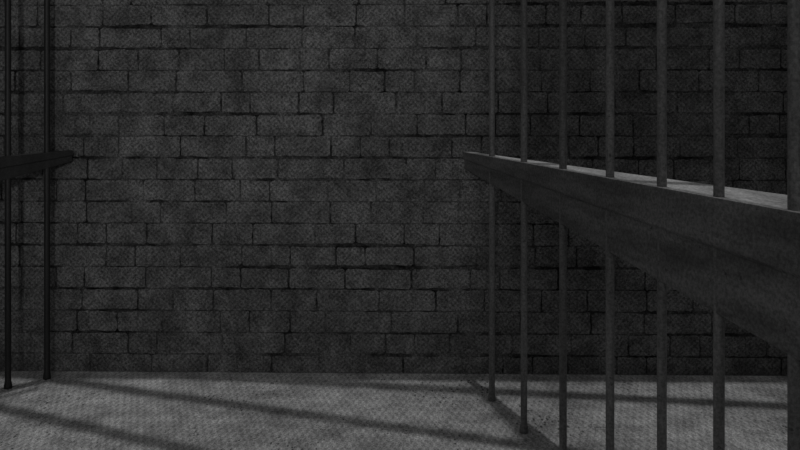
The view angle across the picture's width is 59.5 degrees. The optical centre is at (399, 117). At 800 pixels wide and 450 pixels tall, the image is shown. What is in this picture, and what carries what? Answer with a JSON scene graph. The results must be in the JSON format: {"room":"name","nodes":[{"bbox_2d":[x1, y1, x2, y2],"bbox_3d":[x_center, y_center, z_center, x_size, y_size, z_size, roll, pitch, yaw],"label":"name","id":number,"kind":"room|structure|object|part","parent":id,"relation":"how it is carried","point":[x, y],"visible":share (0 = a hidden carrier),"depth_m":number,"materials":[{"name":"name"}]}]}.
{"room":"prison interior","nodes":[
{"label":"prison interior","id":0,"kind":"room"},
{"bbox_2d":[0,0,786,375],"bbox_3d":[0.502,-0.090,3.681,7.400,2.800,0.205,0,0,1],"label":"wall","id":1,"kind":"structure","parent":0,"point":[258,186],"depth_m":3.59,"materials":[{"name":"brick"}]},
{"bbox_2d":[0,371,786,449],"bbox_3d":[0.500,1.370,0.375,7.800,0.120,7.150,0,0,0],"label":"floor","id":2,"kind":"structure","parent":0,"point":[69,410],"depth_m":3.12,"materials":[{"name":"concrete"}]},
{"bbox_2d":[0,0,72,389],"bbox_3d":[-2.123,-0.105,3.237,1.132,2.830,0.161,0,0,-42],"label":"bars","id":3,"kind":"object","parent":2,"relation":"on","point":[11,166],"visible":1,"depth_m":3.44,"materials":[{"name":"metal"}]},
{"bbox_3d":[-2.111,0.323,3.274,1.058,0.315,0.161,0,0,-44],"label":"cross rail","id":4,"kind":"part","parent":3,"relation":"part of","materials":[{"name":"metal"}]},
{"bbox_2d":[463,0,799,449],"bbox_3d":[0.884,-0.105,2.177,0.362,2.830,2.980,0,0,-15],"label":"bars","id":5,"kind":"object","parent":2,"relation":"on","point":[734,252],"visible":1,"depth_m":1.95,"materials":[{"name":"paint"}]},
{"bbox_3d":[0.885,0.411,2.178,0.362,0.479,2.979,0,0,-15],"label":"cross rail","id":6,"kind":"part","parent":5,"relation":"part of","materials":[{"name":"metal"}]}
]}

